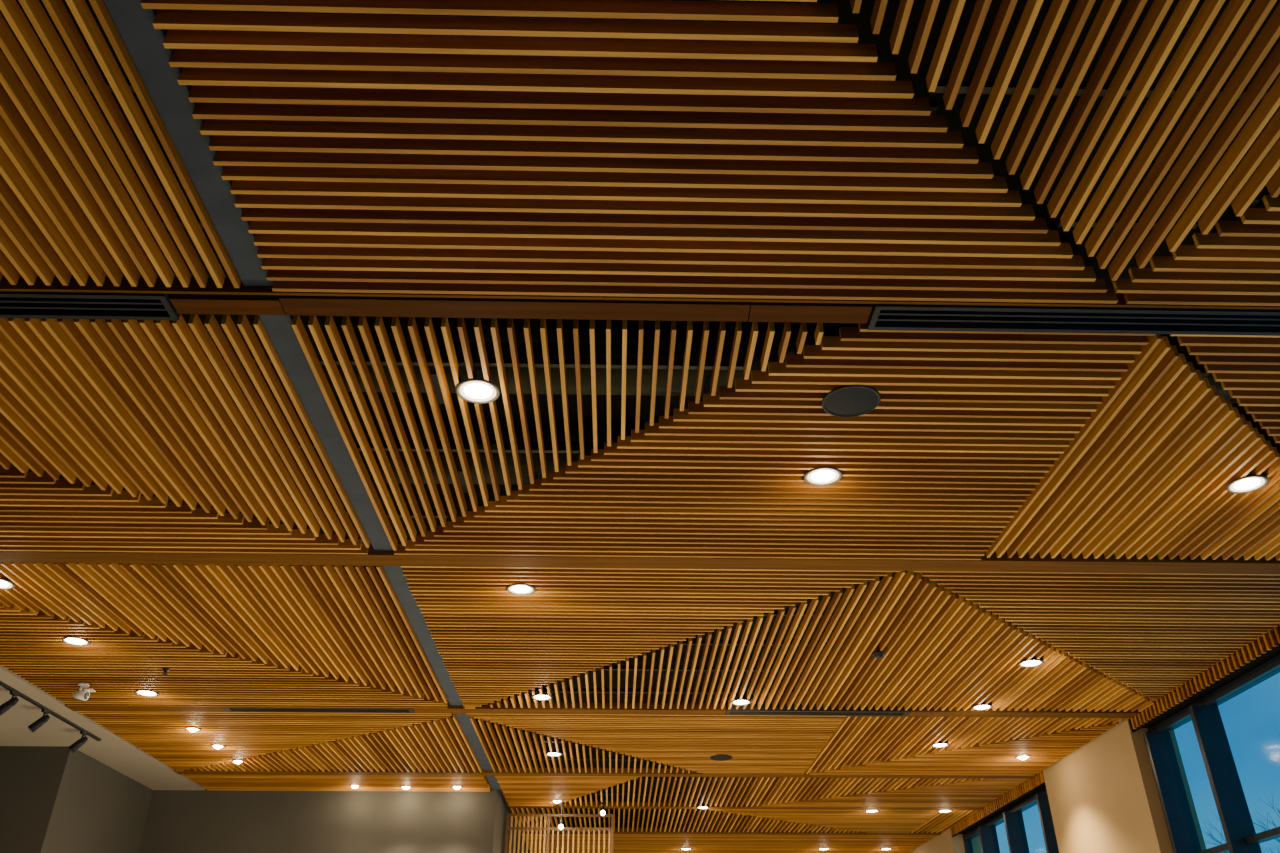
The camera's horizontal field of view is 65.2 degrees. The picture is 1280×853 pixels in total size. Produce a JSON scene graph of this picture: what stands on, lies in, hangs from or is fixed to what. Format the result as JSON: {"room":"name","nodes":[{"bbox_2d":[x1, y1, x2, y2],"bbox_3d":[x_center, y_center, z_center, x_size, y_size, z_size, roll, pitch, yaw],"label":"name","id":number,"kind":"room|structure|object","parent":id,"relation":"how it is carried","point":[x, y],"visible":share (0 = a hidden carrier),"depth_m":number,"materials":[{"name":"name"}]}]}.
{"room":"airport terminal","nodes":[
{"label":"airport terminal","id":0,"kind":"room"},
{"bbox_2d":[0,746,77,852],"bbox_3d":[-7.162,5.200,9.516,2.301,4.200,0.150,1,-31,-1],"label":"wall","id":1,"kind":"structure","parent":0,"point":[34,780],"depth_m":10.32,"materials":[{"name":"beige paint"}]},
{"bbox_2d":[48,750,152,852],"bbox_3d":[-6.112,5.787,10.481,0.150,4.200,2.060,1,-31,-1],"label":"wall","id":2,"kind":"structure","parent":0,"point":[103,810],"depth_m":11.17,"materials":[{"name":"beige paint"}]},
{"bbox_2d":[138,747,500,852],"bbox_3d":[-4.007,6.178,11.652,4.414,4.750,0.250,1,-31,-1],"label":"wall","id":3,"kind":"structure","parent":0,"point":[177,821],"depth_m":12.30,"materials":[{"name":"beige paint"}]},
{"bbox_2d":[104,0,500,788],"bbox_3d":[-1.646,1.305,7.228,0.131,0.020,12.478,1,-31,-1],"label":"trim","id":4,"kind":"structure","parent":3,"relation":"attached to","point":[144,43],"depth_m":3.95,"materials":[{"name":"grey paint"}]},
{"bbox_2d":[413,702,725,714],"bbox_3d":[-0.658,2.663,9.443,2.930,0.063,0.165,1,-31,-1],"label":"wood beam","id":5,"kind":"structure","parent":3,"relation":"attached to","point":[484,708],"depth_m":9.39,"materials":[{"name":"brown wood"}]},
{"bbox_2d":[0,602,447,707],"bbox_3d":[-3.512,1.766,8.003,3.510,0.097,3.082,1,-31,-1],"label":"grille","id":6,"kind":"object","parent":5,"relation":"attached to","point":[117,664],"visible":0.78,"depth_m":8.46,"materials":[{"name":"wood"}]},
{"bbox_2d":[62,636,89,645],"bbox_3d":[-4.361,1.661,7.731,0.200,0.009,0.200,1,-31,-1],"label":"recessed light","id":7,"kind":"object","parent":6,"relation":"attached to","point":[76,641],"visible":1,"depth_m":7.72,"materials":[{"name":"metal"}]},
{"bbox_2d":[72,682,95,700],"bbox_3d":[-4.815,2.297,8.649,0.176,0.142,0.098,1,-31,-1],"label":"camera","id":8,"kind":"object","parent":6,"relation":"hanging from","point":[80,694],"visible":1,"depth_m":8.63,"materials":[{"name":"white plastic"}]},
{"bbox_2d":[135,690,158,696],"bbox_3d":[-4.393,2.377,8.908,0.200,0.009,0.200,1,-31,-1],"label":"recessed light","id":9,"kind":"object","parent":6,"relation":"attached to","point":[148,693],"visible":1,"depth_m":8.90,"materials":[{"name":"metal"}]},
{"bbox_2d":[162,668,169,674],"bbox_3d":[-3.946,2.037,8.314,0.060,0.044,0.060,1,-31,-1],"label":"sprinkler","id":10,"kind":"object","parent":6,"relation":"attached to","point":[164,669],"visible":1,"depth_m":8.31,"materials":[{"name":"metal"}]},
{"bbox_2d":[223,707,414,712],"bbox_3d":[-3.003,2.640,9.394,1.750,0.052,0.165,1,-31,-1],"label":"air diffuser","id":11,"kind":"object","parent":5,"relation":"attached to","point":[229,709],"visible":0.54,"depth_m":9.38,"materials":[{"name":"brown metal"}]},
{"bbox_2d":[725,705,909,715],"bbox_3d":[1.677,2.697,9.486,1.731,0.052,0.165,1,-31,-1],"label":"air diffuser","id":12,"kind":"object","parent":5,"relation":"attached to","point":[755,711],"visible":0.79,"depth_m":9.43,"materials":[{"name":"brown metal"}]},
{"bbox_2d":[490,571,1153,711],"bbox_3d":[1.703,1.768,8.007,6.108,0.097,3.252,1,-31,-1],"label":"grille","id":13,"kind":"object","parent":5,"relation":"attached to","point":[944,650],"visible":0.8,"depth_m":8.30,"materials":[{"name":"wood"}]},
{"bbox_2d":[531,694,551,700],"bbox_3d":[-0.883,2.442,9.014,0.190,0.009,0.190,1,-31,-1],"label":"recessed light","id":14,"kind":"object","parent":13,"relation":"attached to","point":[542,697],"visible":1,"depth_m":9.01,"materials":[{"name":"metal"}]},
{"bbox_2d":[731,699,750,705],"bbox_3d":[0.924,2.524,9.149,0.190,0.009,0.190,1,-31,-1],"label":"recessed light","id":15,"kind":"object","parent":13,"relation":"attached to","point":[740,702],"visible":1,"depth_m":9.14,"materials":[{"name":"metal"}]},
{"bbox_2d":[872,651,884,658],"bbox_3d":[1.898,1.824,7.965,0.104,0.041,0.104,1,-31,-1],"label":"smoke detector","id":16,"kind":"object","parent":13,"relation":"attached to","point":[877,654],"visible":1,"depth_m":7.94,"materials":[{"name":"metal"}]},
{"bbox_2d":[971,704,992,709],"bbox_3d":[3.178,2.609,9.289,0.190,0.009,0.190,1,-31,-1],"label":"recessed light","id":17,"kind":"object","parent":13,"relation":"attached to","point":[981,706],"visible":1,"depth_m":9.28,"materials":[{"name":"metal"}]},
{"bbox_2d":[1018,659,1043,666],"bbox_3d":[3.203,1.940,8.189,0.200,0.009,0.200,1,-31,-1],"label":"recessed light","id":18,"kind":"object","parent":13,"relation":"attached to","point":[1031,662],"visible":1,"depth_m":8.18,"materials":[{"name":"metal"}]},
{"bbox_2d":[495,761,529,852],"bbox_3d":[-1.995,8.330,15.192,0.200,4.750,7.940,1,-31,-1],"label":"wall","id":19,"kind":"structure","parent":0,"point":[504,809],"depth_m":13.36,"materials":[{"name":"beige paint"}]},
{"bbox_2d":[0,0,1279,827],"bbox_3d":[-1.559,2.298,9.939,13.450,0.100,23.600,1,-31,-1],"label":"ceiling","id":20,"kind":"structure","parent":0,"point":[862,19],"depth_m":5.19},
{"bbox_2d":[335,317,1237,404],"bbox_3d":[1.613,-0.319,5.168,6.260,0.385,0.270,1,-31,-1],"label":"air duct","id":21,"kind":"object","parent":20,"relation":"hanging from","point":[600,349],"visible":0.2,"depth_m":5.00,"materials":[{"name":"metal"}]},
{"bbox_2d":[375,420,1279,492],"bbox_3d":[1.590,0.194,6.012,6.260,0.385,0.270,1,-31,-1],"label":"air duct","id":22,"kind":"object","parent":20,"relation":"hanging from","point":[588,446],"visible":0.11,"depth_m":5.82,"materials":[{"name":"metal"}]},
{"bbox_2d":[909,828,981,852],"bbox_3d":[4.747,9.001,16.296,0.430,4.750,5.668,1,-31,-1],"label":"wall","id":23,"kind":"structure","parent":0,"point":[944,842],"depth_m":14.94,"materials":[{"name":"beige paint"}]},
{"bbox_2d":[521,828,941,834],"bbox_3d":[1.388,6.134,15.152,6.360,0.063,0.169,1,-31,-1],"label":"wood beam","id":24,"kind":"structure","parent":23,"relation":"attached to","point":[731,832],"depth_m":15.10,"materials":[{"name":"brown wood"}]},
{"bbox_2d":[521,827,936,852],"bbox_3d":[1.310,7.497,17.429,6.349,0.097,5.127,1,-31,-1],"label":"grille","id":25,"kind":"object","parent":24,"relation":"attached to","point":[622,843],"visible":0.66,"depth_m":15.94,"materials":[{"name":"wood"}]},
{"bbox_2d":[964,787,1045,833],"bbox_3d":[4.945,4.798,13.348,0.250,0.630,3.744,1,-31,-1],"label":"wall","id":26,"kind":"structure","parent":0,"point":[1044,787],"depth_m":13.14,"materials":[{"name":"black paint"}]},
{"bbox_2d":[951,770,1045,836],"bbox_3d":[4.716,5.016,13.209,0.184,0.172,3.724,1,-31,-1],"label":"slat pelmet","id":27,"kind":"object","parent":26,"relation":"attached to","point":[1027,788],"visible":0.62,"depth_m":12.88,"materials":[{"name":"brown wood"}]},
{"bbox_2d":[509,801,982,809],"bbox_3d":[1.434,5.103,13.456,6.360,0.063,0.132,1,-31,-1],"label":"wood beam","id":28,"kind":"structure","parent":27,"relation":"attached to","point":[609,806],"depth_m":13.40,"materials":[{"name":"brown wood"}]},
{"bbox_2d":[511,808,858,832],"bbox_3d":[0.772,5.590,14.293,5.073,0.097,1.785,1,-31,-1],"label":"grille","id":29,"kind":"object","parent":28,"relation":"attached to","point":[760,823],"visible":0.67,"depth_m":14.44,"materials":[{"name":"wood"}]},
{"bbox_2d":[696,806,709,808],"bbox_3d":[0.845,5.110,13.402,0.180,0.009,0.180,1,-31,-1],"label":"recessed light","id":30,"kind":"object","parent":28,"relation":"attached to","point":[698,807],"visible":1,"depth_m":13.38,"materials":[{"name":"metal"}]},
{"bbox_2d":[709,809,938,832],"bbox_3d":[2.454,5.611,14.326,3.269,0.097,1.821,1,-31,-1],"label":"grille","id":31,"kind":"object","parent":28,"relation":"attached to","point":[883,821],"visible":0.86,"depth_m":14.05,"materials":[{"name":"wood"}]},
{"bbox_2d":[865,810,878,812],"bbox_3d":[3.158,5.237,13.612,0.200,0.009,0.200,1,-31,-1],"label":"recessed light","id":32,"kind":"object","parent":31,"relation":"attached to","point":[866,811],"visible":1,"depth_m":13.61,"materials":[{"name":"metal"}]},
{"bbox_2d":[911,810,978,832],"bbox_3d":[4.350,5.633,14.363,0.472,0.097,1.785,1,-31,-1],"label":"grille","id":33,"kind":"object","parent":28,"relation":"attached to","point":[942,822],"visible":0.66,"depth_m":14.34,"materials":[{"name":"wood"}]},
{"bbox_2d":[937,810,952,812],"bbox_3d":[4.152,5.237,13.612,0.200,0.009,0.200,1,-31,-1],"label":"recessed light","id":34,"kind":"object","parent":33,"relation":"attached to","point":[939,811],"visible":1,"depth_m":13.61,"materials":[{"name":"metal"}]},
{"bbox_2d":[963,788,1058,852],"bbox_3d":[4.805,6.825,12.111,0.230,4.120,3.744,1,-31,-1],"label":"window","id":35,"kind":"structure","parent":26,"relation":"in","point":[1012,817],"depth_m":12.77,"materials":[{"name":"metal"}]},
{"bbox_2d":[1043,719,1205,852],"bbox_3d":[4.924,5.004,9.722,0.430,4.750,2.236,1,-31,-1],"label":"wall","id":36,"kind":"structure","parent":0,"point":[1103,797],"depth_m":10.01,"materials":[{"name":"beige paint"}]},
{"bbox_2d":[1148,652,1279,729],"bbox_3d":[5.176,-0.388,4.819,0.250,0.630,11.752,1,-31,-1],"label":"wall","id":37,"kind":"structure","parent":0,"point":[1279,652],"depth_m":8.59,"materials":[{"name":"black metal"}]},
{"bbox_2d":[1129,624,1279,731],"bbox_3d":[4.916,0.537,5.842,0.184,0.172,9.012,1,-31,-1],"label":"slat pelmet","id":38,"kind":"object","parent":37,"relation":"attached to","point":[1266,646],"visible":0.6,"depth_m":8.38,"materials":[{"name":"brown wood"}]},
{"bbox_2d":[907,706,1138,717],"bbox_3d":[3.634,2.715,9.528,2.174,0.063,0.165,1,-31,-1],"label":"wood beam","id":39,"kind":"structure","parent":38,"relation":"attached to","point":[924,712],"depth_m":9.48,"materials":[{"name":"brown wood"}]},
{"bbox_2d":[1143,654,1279,852],"bbox_3d":[5.036,1.640,3.583,0.230,4.120,11.752,1,-31,-1],"label":"window","id":40,"kind":"structure","parent":37,"relation":"in","point":[1240,834],"depth_m":8.59,"materials":[{"name":"metal"}]},
{"bbox_3d":[-1.534,6.443,7.420,13.500,0.100,23.600,1,-31,-1],"label":"floor","id":41,"kind":"structure","parent":0,"visible":0},
{"bbox_2d":[504,814,613,852],"bbox_3d":[-1.068,6.956,12.330,1.431,4.124,0.036,1,-31,-1],"label":"screen","id":42,"kind":"object","parent":41,"relation":"on","point":[548,828],"visible":0.98,"depth_m":13.27,"materials":[{"name":"brown wood"}]},
{"bbox_3d":[-8.210,1.536,4.018,0.100,4.750,13.000,1,-31,-1],"label":"wall","id":43,"kind":"structure","parent":0,"visible":0},
{"bbox_2d":[0,681,100,740],"bbox_3d":[-5.507,2.027,8.315,0.036,0.023,4.606,1,-31,-1],"label":"track rail","id":44,"kind":"object","parent":43,"relation":"attached to","point":[2,684],"visible":1,"depth_m":9.36,"materials":[{"name":"metal"}]},
{"bbox_2d":[0,691,18,715],"bbox_3d":[-5.539,2.429,8.757,0.157,0.207,0.091,18,-36,-27],"label":"track spotlight","id":45,"kind":"object","parent":44,"relation":"attached to","point":[7,705],"visible":1,"depth_m":8.75,"materials":[{"name":"metal"}]},
{"bbox_2d":[28,709,49,731],"bbox_3d":[-5.552,2.725,9.244,0.157,0.207,0.091,18,-36,-27],"label":"track spotlight","id":46,"kind":"object","parent":44,"relation":"attached to","point":[34,726],"visible":1,"depth_m":9.22,"materials":[{"name":"metal"}]},
{"bbox_2d":[68,731,87,752],"bbox_3d":[-5.570,3.134,9.918,0.157,0.207,0.091,18,-36,-27],"label":"track spotlight","id":47,"kind":"object","parent":44,"relation":"attached to","point":[72,748],"visible":1,"depth_m":9.90,"materials":[{"name":"metal"}]},
{"bbox_2d":[0,666,204,789],"bbox_3d":[-6.716,0.526,5.966,2.939,0.100,15.210,1,-31,-1],"label":"ceiling","id":48,"kind":"structure","parent":43,"relation":"attached to","point":[112,750],"depth_m":10.21,"materials":[{"name":"paint"}]},
{"bbox_2d":[65,704,227,711],"bbox_3d":[-4.604,2.616,9.366,1.444,0.063,0.165,1,-31,-1],"label":"wood beam","id":49,"kind":"structure","parent":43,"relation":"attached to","point":[73,708],"depth_m":9.33,"materials":[{"name":"brown wood"}]},
{"bbox_2d":[174,767,1035,778],"bbox_3d":[-0.365,4.060,11.741,10.049,0.063,0.153,1,-31,-1],"label":"wood beam","id":50,"kind":"structure","parent":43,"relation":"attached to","point":[625,773],"depth_m":11.69,"materials":[{"name":"brown wood"}]},
{"bbox_2d":[77,711,451,770],"bbox_3d":[-3.581,3.311,10.543,3.510,0.097,2.508,1,-31,-1],"label":"grille","id":51,"kind":"object","parent":50,"relation":"attached to","point":[163,735],"visible":0.91,"depth_m":9.99,"materials":[{"name":"wood"}]},
{"bbox_2d":[184,727,200,731],"bbox_3d":[-4.452,3.024,9.953,0.160,0.028,0.160,1,-31,-1],"label":"recessed light","id":52,"kind":"object","parent":51,"relation":"attached to","point":[191,729],"visible":1,"depth_m":9.93,"materials":[{"name":"metal"}]},
{"bbox_2d":[210,744,224,748],"bbox_3d":[-4.451,3.381,10.540,0.150,0.028,0.150,1,-31,-1],"label":"recessed light","id":53,"kind":"object","parent":51,"relation":"attached to","point":[217,746],"visible":1,"depth_m":10.52,"materials":[{"name":"metal"}]},
{"bbox_2d":[232,760,243,763],"bbox_3d":[-4.472,3.732,11.118,0.130,0.028,0.130,1,-31,-1],"label":"recessed light","id":54,"kind":"object","parent":51,"relation":"attached to","point":[235,761],"visible":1,"depth_m":11.10,"materials":[{"name":"metal"}]},
{"bbox_2d":[181,774,489,791],"bbox_3d":[-3.624,4.282,12.140,3.510,0.097,0.896,1,-31,-1],"label":"grille","id":55,"kind":"object","parent":50,"relation":"attached to","point":[207,781],"visible":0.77,"depth_m":12.11,"materials":[{"name":"wood"}]},
{"bbox_2d":[400,786,411,788],"bbox_3d":[-2.877,4.443,12.287,0.150,0.028,0.150,1,-31,-1],"label":"recessed light","id":56,"kind":"object","parent":55,"relation":"attached to","point":[403,787],"visible":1,"depth_m":12.26,"materials":[{"name":"metal"}]},
{"bbox_2d":[451,786,462,788],"bbox_3d":[-2.250,4.443,12.287,0.150,0.028,0.150,1,-31,-1],"label":"recessed light","id":57,"kind":"object","parent":55,"relation":"attached to","point":[454,787],"visible":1,"depth_m":12.26,"materials":[{"name":"metal"}]},
{"bbox_2d":[194,714,481,771],"bbox_3d":[-3.458,3.348,10.604,3.297,0.097,2.337,1,-31,-1],"label":"grille","id":58,"kind":"object","parent":50,"relation":"attached to","point":[398,747],"visible":0.75,"depth_m":10.94,"materials":[{"name":"wood"}]},
{"bbox_2d":[495,776,637,805],"bbox_3d":[-0.869,4.552,12.584,1.731,0.097,1.808,1,-31,-1],"label":"grille","id":59,"kind":"object","parent":50,"relation":"attached to","point":[517,790],"visible":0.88,"depth_m":12.32,"materials":[{"name":"wood"}]},
{"bbox_2d":[559,802,564,829],"bbox_3d":[-1.023,5.071,13.021,0.070,0.337,0.070,1,-31,-1],"label":"pendant lamp","id":60,"kind":"object","parent":59,"relation":"hanging from","point":[561,821],"visible":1,"depth_m":12.98,"materials":[{"name":"metal"}]},
{"bbox_2d":[470,716,689,772],"bbox_3d":[-0.531,3.384,10.663,2.272,0.097,2.307,1,-31,-1],"label":"grille","id":61,"kind":"object","parent":50,"relation":"attached to","point":[474,721],"visible":0.83,"depth_m":10.90,"materials":[{"name":"wood"}]},
{"bbox_2d":[545,752,562,756],"bbox_3d":[-0.933,3.555,10.846,0.190,0.009,0.190,1,-31,-1],"label":"recessed light","id":62,"kind":"object","parent":61,"relation":"attached to","point":[553,754],"visible":1,"depth_m":10.84,"materials":[{"name":"metal"}]},
{"bbox_2d":[467,714,845,773],"bbox_3d":[0.133,3.356,10.617,3.622,0.097,2.508,1,-31,-1],"label":"grille","id":63,"kind":"object","parent":50,"relation":"attached to","point":[755,744],"visible":0.91,"depth_m":10.21,"materials":[{"name":"wood"}]},
{"bbox_2d":[710,755,731,760],"bbox_3d":[0.890,3.639,10.983,0.250,0.009,0.250,1,-31,-1],"label":"speaker","id":64,"kind":"object","parent":63,"relation":"attached to","point":[715,757],"visible":1,"depth_m":10.96},
{"bbox_2d":[711,756,730,759],"bbox_3d":[0.890,3.641,10.982,0.226,0.003,0.226,1,-31,-1],"label":"grille","id":65,"kind":"object","parent":64,"relation":"attached to","point":[712,757],"depth_m":10.97,"materials":[{"name":"black metal"}]},
{"bbox_2d":[559,777,983,806],"bbox_3d":[1.510,4.580,12.631,5.120,0.097,1.772,1,-31,-1],"label":"grille","id":66,"kind":"object","parent":50,"relation":"attached to","point":[792,787],"visible":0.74,"depth_m":12.42,"materials":[{"name":"wood"}]},
{"bbox_2d":[601,802,605,815],"bbox_3d":[-0.483,5.003,13.076,0.070,0.163,0.070,1,-31,-1],"label":"pendant lamp","id":67,"kind":"object","parent":66,"relation":"hanging from","point":[602,803],"visible":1,"depth_m":13.06,"materials":[{"name":"metal"}]},
{"bbox_2d":[754,778,1026,807],"bbox_3d":[3.077,4.599,12.662,3.073,0.097,1.808,1,-31,-1],"label":"grille","id":68,"kind":"object","parent":50,"relation":"attached to","point":[978,793],"visible":0.77,"depth_m":12.89,"materials":[{"name":"wood"}]},
{"bbox_2d":[809,721,1118,775],"bbox_3d":[3.336,3.451,10.774,2.658,0.097,2.288,1,-31,-1],"label":"grille","id":69,"kind":"object","parent":50,"relation":"attached to","point":[993,758],"visible":0.74,"depth_m":11.06,"materials":[{"name":"wood"}]},
{"bbox_2d":[1015,755,1030,759],"bbox_3d":[4.199,3.635,10.958,0.170,0.028,0.170,1,-31,-1],"label":"recessed light","id":70,"kind":"object","parent":69,"relation":"attached to","point":[1022,757],"visible":1,"depth_m":10.93,"materials":[{"name":"metal"}]},
{"bbox_2d":[806,716,1129,773],"bbox_3d":[3.327,3.392,10.677,2.717,0.097,2.466,1,-31,-1],"label":"grille","id":71,"kind":"object","parent":50,"relation":"attached to","point":[857,739],"visible":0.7,"depth_m":10.14,"materials":[{"name":"wood"}]},
{"bbox_2d":[931,743,948,747],"bbox_3d":[3.153,3.350,10.509,0.190,0.009,0.190,1,-31,-1],"label":"recessed light","id":72,"kind":"object","parent":71,"relation":"attached to","point":[935,745],"visible":1,"depth_m":10.50,"materials":[{"name":"metal"}]},
{"bbox_2d":[0,546,1279,573],"bbox_3d":[-0.222,0.851,6.462,10.049,0.063,0.170,1,-31,-1],"label":"wood beam","id":73,"kind":"structure","parent":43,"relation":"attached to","point":[374,557],"depth_m":6.45,"materials":[{"name":"brown wood"}]},
{"bbox_2d":[0,314,369,553],"bbox_3d":[-3.439,0.124,5.303,3.546,0.097,2.403,1,-31,-1],"label":"grille","id":74,"kind":"object","parent":73,"relation":"attached to","point":[110,402],"depth_m":5.21,"materials":[{"name":"wood"}]},
{"bbox_2d":[0,562,447,702],"bbox_3d":[-3.507,1.666,7.838,3.546,0.097,3.129,1,-31,-1],"label":"grille","id":75,"kind":"object","parent":73,"relation":"attached to","point":[285,614],"visible":0.84,"depth_m":7.19,"materials":[{"name":"wood"}]},
{"bbox_2d":[0,578,15,589],"bbox_3d":[-4.327,1.058,6.737,0.210,0.009,0.210,1,-31,-1],"label":"recessed light","id":76,"kind":"object","parent":75,"relation":"attached to","point":[5,584],"visible":1,"depth_m":6.75,"materials":[{"name":"metal"}]},
{"bbox_2d":[401,566,899,707],"bbox_3d":[0.031,1.748,7.973,3.280,0.097,3.316,1,-31,-1],"label":"grille","id":77,"kind":"object","parent":73,"relation":"attached to","point":[494,643],"visible":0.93,"depth_m":7.19,"materials":[{"name":"wood"}]},
{"bbox_2d":[506,583,535,594],"bbox_3d":[-0.813,1.113,6.828,0.200,0.009,0.200,1,-31,-1],"label":"recessed light","id":78,"kind":"object","parent":77,"relation":"attached to","point":[518,588],"visible":1,"depth_m":6.82,"materials":[{"name":"metal"}]},
{"bbox_2d":[291,315,1154,559],"bbox_3d":[0.341,0.163,5.365,3.743,0.097,2.431,1,-31,-1],"label":"grille","id":79,"kind":"object","parent":73,"relation":"attached to","point":[963,428],"depth_m":5.18,"materials":[{"name":"wood"}]},
{"bbox_2d":[456,378,499,403],"bbox_3d":[-0.766,-0.165,4.727,0.210,0.009,0.210,1,-31,-1],"label":"recessed light","id":80,"kind":"object","parent":79,"relation":"attached to","point":[475,390],"visible":1,"depth_m":4.72,"materials":[{"name":"metal"}]},
{"bbox_2d":[804,466,842,485],"bbox_3d":[0.997,0.273,5.446,0.210,0.009,0.210,1,-31,-1],"label":"recessed light","id":81,"kind":"object","parent":79,"relation":"attached to","point":[826,475],"visible":1,"depth_m":5.44,"materials":[{"name":"metal"}]},
{"bbox_2d":[822,385,880,416],"bbox_3d":[1.014,-0.119,4.801,0.280,0.009,0.280,1,-31,-1],"label":"speaker","id":82,"kind":"object","parent":79,"relation":"attached to","point":[849,400],"visible":1,"depth_m":4.79},
{"bbox_2d":[914,571,1279,699],"bbox_3d":[3.256,1.680,7.862,2.974,0.097,2.908,1,-31,-1],"label":"grille","id":83,"kind":"object","parent":73,"relation":"attached to","point":[1151,633],"visible":0.94,"depth_m":7.25,"materials":[{"name":"wood"}]},
{"bbox_2d":[985,334,1279,559],"bbox_3d":[3.524,0.190,5.411,2.572,0.097,2.390,1,-31,-1],"label":"grille","id":84,"kind":"object","parent":73,"relation":"attached to","point":[1150,470],"depth_m":5.40,"materials":[{"name":"wood"}]},
{"bbox_2d":[1226,475,1267,493],"bbox_3d":[3.355,0.321,5.526,0.210,0.009,0.210,1,-31,-1],"label":"recessed light","id":85,"kind":"object","parent":84,"relation":"attached to","point":[1250,483],"visible":1,"depth_m":5.52,"materials":[{"name":"metal"}]},
{"bbox_2d":[0,277,1279,309],"bbox_3d":[-0.160,-0.555,4.150,10.049,0.063,0.016,1,-31,-1],"label":"wood beam","id":86,"kind":"structure","parent":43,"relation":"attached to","point":[39,285],"depth_m":4.12,"materials":[{"name":"brown wood"}]},
{"bbox_2d":[0,291,179,319],"bbox_3d":[-3.571,-0.538,4.159,3.229,0.060,0.163,1,-31,-1],"label":"air diffuser","id":87,"kind":"object","parent":86,"relation":"attached to","point":[13,304],"visible":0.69,"depth_m":4.19,"materials":[{"name":"metal"}]},
{"bbox_2d":[0,0,241,287],"bbox_3d":[-3.376,-1.290,2.976,3.546,0.097,2.556,1,-31,-1],"label":"grille","id":88,"kind":"object","parent":86,"relation":"attached to","point":[37,236],"visible":0.92,"depth_m":3.55,"materials":[{"name":"wood"}]},
{"bbox_2d":[279,295,749,321],"bbox_3d":[-0.517,-0.515,4.216,1.954,0.063,0.115,1,-31,-1],"label":"wood beam","id":89,"kind":"structure","parent":86,"relation":"attached to","point":[291,304],"depth_m":4.20,"materials":[{"name":"brown wood"}]},
{"bbox_2d":[170,294,285,314],"bbox_3d":[-1.723,-0.525,4.199,0.448,0.063,0.099,1,-31,-1],"label":"wood beam","id":90,"kind":"structure","parent":89,"relation":"attached to","point":[183,303],"depth_m":4.17,"materials":[{"name":"brown wood"}]},
{"bbox_2d":[748,302,872,322],"bbox_3d":[0.717,-0.500,4.240,0.508,0.063,0.115,1,-31,-1],"label":"wood beam","id":91,"kind":"structure","parent":89,"relation":"attached to","point":[759,311],"depth_m":4.21,"materials":[{"name":"brown wood"}]},
{"bbox_2d":[141,0,1279,303],"bbox_3d":[1.114,-1.236,3.064,5.182,0.097,2.592,1,-31,-1],"label":"grille","id":92,"kind":"object","parent":86,"relation":"attached to","point":[397,168],"depth_m":3.45,"materials":[{"name":"wood"}]},
{"bbox_2d":[867,304,1279,335],"bbox_3d":[2.921,-0.460,4.287,3.881,0.060,0.163,1,-31,-1],"label":"air diffuser","id":93,"kind":"object","parent":86,"relation":"attached to","point":[905,317],"visible":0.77,"depth_m":4.27,"materials":[{"name":"metal"}]},
{"bbox_2d":[1112,195,1279,305],"bbox_3d":[3.426,-1.209,3.110,2.892,0.097,2.592,1,-31,-1],"label":"grille","id":94,"kind":"object","parent":86,"relation":"attached to","point":[1238,264],"visible":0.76,"depth_m":4.00,"materials":[{"name":"wood"}]},
{"label":"outside","id":95,"kind":"structure","parent":0,"visible":0},
{"bbox_2d":[1203,796,1279,852],"bbox_3d":[9.021,7.129,12.991,2.254,4.520,2.180,18,-36,-27],"label":"bare tree","id":96,"kind":"object","parent":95,"point":[1272,796],"visible":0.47,"depth_m":13.74,"materials":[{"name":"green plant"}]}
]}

